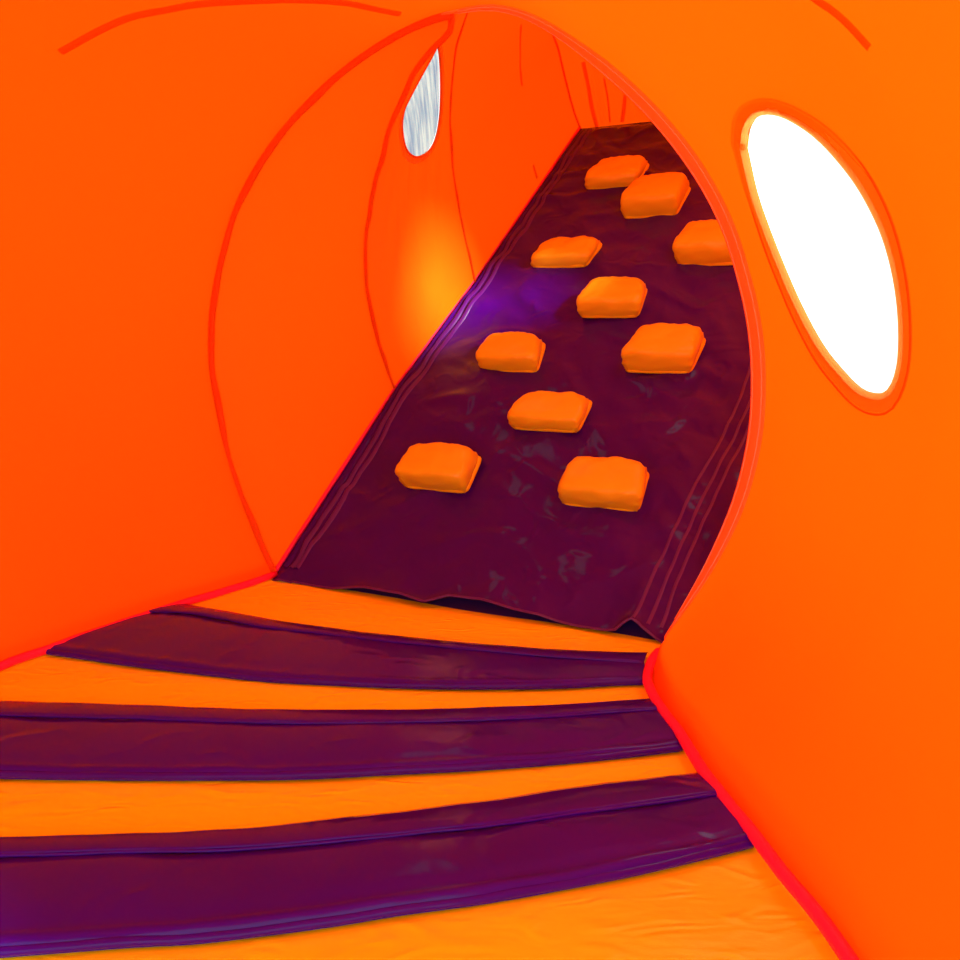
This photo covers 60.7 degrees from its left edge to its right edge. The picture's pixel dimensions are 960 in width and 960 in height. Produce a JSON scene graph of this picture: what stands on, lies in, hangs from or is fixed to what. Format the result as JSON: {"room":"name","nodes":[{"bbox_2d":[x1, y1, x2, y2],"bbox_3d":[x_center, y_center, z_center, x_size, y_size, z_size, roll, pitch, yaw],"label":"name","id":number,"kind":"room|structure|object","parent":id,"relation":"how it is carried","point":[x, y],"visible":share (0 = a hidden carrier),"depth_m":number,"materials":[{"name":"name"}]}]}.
{"room":"inflatable bounce house","nodes":[
{"label":"inflatable bounce house","id":0,"kind":"room"},
{"bbox_2d":[0,17,281,660],"bbox_3d":[-1.486,-0.110,1.121,0.893,1.800,4.429,2,11,9],"label":"wall","id":1,"kind":"structure","parent":0,"point":[120,186],"depth_m":2.78,"materials":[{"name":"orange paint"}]},
{"bbox_2d":[0,571,277,670],"bbox_3d":[-1.426,0.766,1.267,0.465,0.031,4.310,2,11,10],"label":"trim","id":2,"kind":"structure","parent":1,"relation":"attached to","point":[11,661],"depth_m":2.93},
{"bbox_2d":[57,0,401,54],"bbox_3d":[-0.690,-1.316,2.386,0.989,0.234,0.100,-5,12,-23],"label":"trim","id":3,"kind":"structure","parent":1,"relation":"attached to","point":[114,23],"depth_m":2.29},
{"bbox_2d":[0,0,741,126],"bbox_3d":[-0.431,-1.018,0.862,1.937,0.512,4.171,0,11,0],"label":"ceiling","id":4,"kind":"structure","parent":0,"point":[264,61],"depth_m":2.39,"materials":[{"name":"orange paint"}]},
{"bbox_2d":[0,579,838,959],"bbox_3d":[-0.408,0.726,1.462,2.525,0.077,4.704,0,11,0],"label":"floor","id":5,"kind":"structure","parent":0,"point":[732,906],"depth_m":1.73,"materials":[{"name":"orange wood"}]},
{"bbox_2d":[0,698,682,780],"bbox_3d":[-0.520,0.615,2.050,2.028,0.030,0.463,0,11,0],"label":"floor stripe","id":6,"kind":"object","parent":5,"relation":"on","point":[39,740],"visible":0.96,"depth_m":1.96,"materials":[{"name":"purple leather"}]},
{"bbox_2d":[46,604,647,689],"bbox_3d":[-0.410,0.527,2.525,1.819,0.028,0.518,3,11,15],"label":"floor stripe","id":7,"kind":"object","parent":5,"relation":"on","point":[181,638],"visible":0.98,"depth_m":2.46,"materials":[{"name":"purple plastic"}]},
{"bbox_2d":[0,773,753,957],"bbox_3d":[-0.481,0.709,1.540,2.045,0.034,0.410,-2,11,-8],"label":"floor stripe","id":8,"kind":"object","parent":5,"relation":"on","point":[70,893],"visible":0.95,"depth_m":1.51,"materials":[{"name":"purple leather"}]},
{"bbox_2d":[272,121,750,642],"bbox_3d":[0.649,-0.812,3.814,1.916,2.224,2.750,6,12,28],"label":"ramp","id":9,"kind":"object","parent":5,"relation":"on","point":[508,545],"visible":0.64,"depth_m":3.34,"materials":[{"name":"purple leather"}]},
{"bbox_2d":[395,442,480,492],"bbox_3d":[-0.171,-0.057,3.360,0.320,0.193,0.218,5,12,24],"label":"block","id":10,"kind":"object","parent":9,"relation":"on","point":[436,466],"visible":1,"depth_m":3.29,"materials":[{"name":"orange plastic"}]},
{"bbox_2d":[476,332,545,372],"bbox_3d":[0.145,-0.585,3.745,0.304,0.184,0.209,5,12,24],"label":"block","id":11,"kind":"object","parent":9,"relation":"on","point":[505,351],"visible":1,"depth_m":3.68,"materials":[{"name":"orange plastic"}]},
{"bbox_2d":[507,391,591,432],"bbox_3d":[0.288,-0.287,3.411,0.328,0.163,0.183,5,12,24],"label":"block","id":12,"kind":"object","parent":9,"relation":"on","point":[548,411],"visible":1,"depth_m":3.36,"materials":[{"name":"orange plastic"}]},
{"bbox_2d":[531,236,601,267],"bbox_3d":[0.434,-1.149,4.139,0.332,0.161,0.187,5,12,24],"label":"block","id":13,"kind":"object","parent":9,"relation":"on","point":[558,252],"visible":1,"depth_m":4.08,"materials":[{"name":"orange plastic"}]},
{"bbox_2d":[558,456,648,511],"bbox_3d":[0.469,0.008,3.075,0.326,0.196,0.217,5,12,24],"label":"block","id":14,"kind":"object","parent":9,"relation":"on","point":[614,482],"visible":1,"depth_m":3.01,"materials":[{"name":"orange plastic"}]},
{"bbox_2d":[576,276,646,317],"bbox_3d":[0.614,-0.843,3.781,0.306,0.190,0.216,5,12,24],"label":"block","id":15,"kind":"object","parent":9,"relation":"on","point":[603,297],"visible":1,"depth_m":3.71,"materials":[{"name":"orange plastic"}]},
{"bbox_2d":[585,155,648,188],"bbox_3d":[0.754,-1.693,4.519,0.318,0.188,0.212,5,12,24],"label":"block","id":16,"kind":"object","parent":9,"relation":"on","point":[619,171],"visible":0.93,"depth_m":4.46,"materials":[{"name":"orange plastic"}]},
{"bbox_2d":[620,172,690,218],"bbox_3d":[0.902,-1.462,4.218,0.302,0.230,0.272,6,12,29],"label":"block","id":17,"kind":"object","parent":9,"relation":"on","point":[656,194],"visible":1,"depth_m":4.14,"materials":[{"name":"orange plastic"}]},
{"bbox_2d":[621,323,705,373],"bbox_3d":[0.771,-0.556,3.453,0.320,0.210,0.237,5,12,24],"label":"block","id":18,"kind":"object","parent":9,"relation":"on","point":[659,348],"visible":1,"depth_m":3.38,"materials":[{"name":"orange plastic"}]},
{"bbox_2d":[672,219,732,265],"bbox_3d":[1.085,-1.112,3.842,0.324,0.219,0.248,5,12,25],"label":"block","id":19,"kind":"object","parent":9,"relation":"on","point":[701,242],"visible":0.58,"depth_m":3.78,"materials":[{"name":"orange plastic"}]},
{"bbox_2d":[367,13,473,384],"bbox_3d":[-0.114,-1.189,3.351,0.700,1.704,1.650,-3,11,-17],"label":"wall","id":20,"kind":"structure","parent":0,"point":[418,262],"depth_m":3.73,"materials":[{"name":"orange fabric"}]},
{"bbox_2d":[399,45,443,163],"bbox_3d":[-0.225,-1.484,3.262,0.173,0.380,0.612,0,11,0],"label":"window","id":21,"kind":"structure","parent":20,"relation":"in","point":[409,154],"depth_m":3.31,"materials":[{"name":"glass"}]},
{"bbox_2d":[451,11,578,277],"bbox_3d":[0.838,-1.862,3.807,1.840,1.816,2.150,5,12,25],"label":"wall","id":22,"kind":"structure","parent":0,"point":[501,127],"depth_m":4.27,"materials":[{"name":"orange fabric"}]},
{"bbox_2d":[449,13,475,281],"bbox_3d":[0.592,-1.457,3.350,1.857,1.196,1.001,5,12,25],"label":"trim","id":23,"kind":"structure","parent":22,"relation":"attached to","point":[462,27],"depth_m":3.70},
{"bbox_2d":[519,25,522,85],"bbox_3d":[0.215,-2.241,4.329,0.018,0.265,0.185,1,11,5],"label":"trim","id":24,"kind":"structure","parent":22,"relation":"attached to","point":[520,25],"depth_m":4.36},
{"bbox_2d":[532,165,537,178],"bbox_3d":[0.316,-1.758,4.671,0.004,0.078,0.068,7,13,32],"label":"trim","id":25,"kind":"structure","parent":22,"relation":"attached to","point":[533,166],"depth_m":4.67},
{"bbox_2d":[214,20,836,566],"bbox_3d":[0.125,-0.605,3.116,2.273,2.032,0.854,5,12,25],"label":"wall","id":26,"kind":"structure","parent":0,"point":[301,374],"depth_m":3.32,"materials":[{"name":"orange fabric"}]},
{"bbox_2d":[208,12,450,571],"bbox_3d":[-0.594,-0.564,3.019,1.106,2.004,0.020,5,12,25],"label":"trim","id":27,"kind":"structure","parent":26,"relation":"attached to","point":[436,18],"depth_m":3.09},
{"bbox_2d":[364,14,751,388],"bbox_3d":[0.281,-0.937,2.978,1.954,1.354,0.866,5,12,25],"label":"trim","id":28,"kind":"structure","parent":26,"relation":"attached to","point":[451,22],"depth_m":3.04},
{"bbox_2d":[441,4,765,638],"bbox_3d":[0.328,-0.486,2.534,1.089,1.936,0.099,5,12,25],"label":"trim","id":29,"kind":"structure","parent":26,"relation":"attached to","point":[654,114],"depth_m":2.36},
{"bbox_2d":[555,37,649,128],"bbox_3d":[1.165,-2.482,4.475,1.607,0.845,0.514,5,12,25],"label":"wall","id":30,"kind":"structure","parent":0,"point":[571,60],"depth_m":4.90,"materials":[{"name":"orange fabric"}]},
{"bbox_2d":[552,35,580,126],"bbox_3d":[1.161,-2.483,4.466,1.627,0.859,0.503,5,12,25],"label":"trim","id":31,"kind":"structure","parent":30,"relation":"attached to","point":[552,35],"depth_m":4.90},
{"bbox_2d":[581,61,598,126],"bbox_3d":[0.655,-2.307,4.915,0.029,0.333,0.198,8,13,37],"label":"trim","id":32,"kind":"structure","parent":30,"relation":"attached to","point":[584,68],"depth_m":4.92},
{"bbox_2d":[603,78,610,121],"bbox_3d":[0.760,-2.264,4.890,0.018,0.219,0.131,6,12,27],"label":"trim","id":33,"kind":"structure","parent":30,"relation":"attached to","point":[603,78],"depth_m":4.88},
{"bbox_2d":[620,95,626,121],"bbox_3d":[0.858,-2.217,4.896,0.027,0.139,0.075,0,11,0],"label":"trim","id":34,"kind":"structure","parent":30,"relation":"attached to","point":[622,118],"depth_m":4.89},
{"bbox_2d":[652,0,959,959],"bbox_3d":[0.711,0.015,0.766,0.425,1.686,3.606,0,11,-1],"label":"wall","id":35,"kind":"structure","parent":0,"point":[814,671],"depth_m":1.64,"materials":[{"name":"orange fabric"}]},
{"bbox_2d":[642,648,859,959],"bbox_3d":[0.555,0.836,0.820,0.118,0.027,3.404,0,11,-2],"label":"trim","id":36,"kind":"structure","parent":35,"relation":"attached to","point":[821,919],"depth_m":1.57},
{"bbox_2d":[740,108,911,415],"bbox_3d":[0.757,-0.521,1.882,0.213,0.717,0.602,-3,11,-13],"label":"window","id":37,"kind":"structure","parent":35,"relation":"in","point":[833,230],"depth_m":1.83,"materials":[{"name":"glass"}]},
{"bbox_2d":[810,0,870,51],"bbox_3d":[0.643,-0.839,1.488,0.132,0.125,0.020,5,12,27],"label":"trim","id":38,"kind":"structure","parent":35,"relation":"attached to","point":[841,18],"depth_m":1.48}
]}

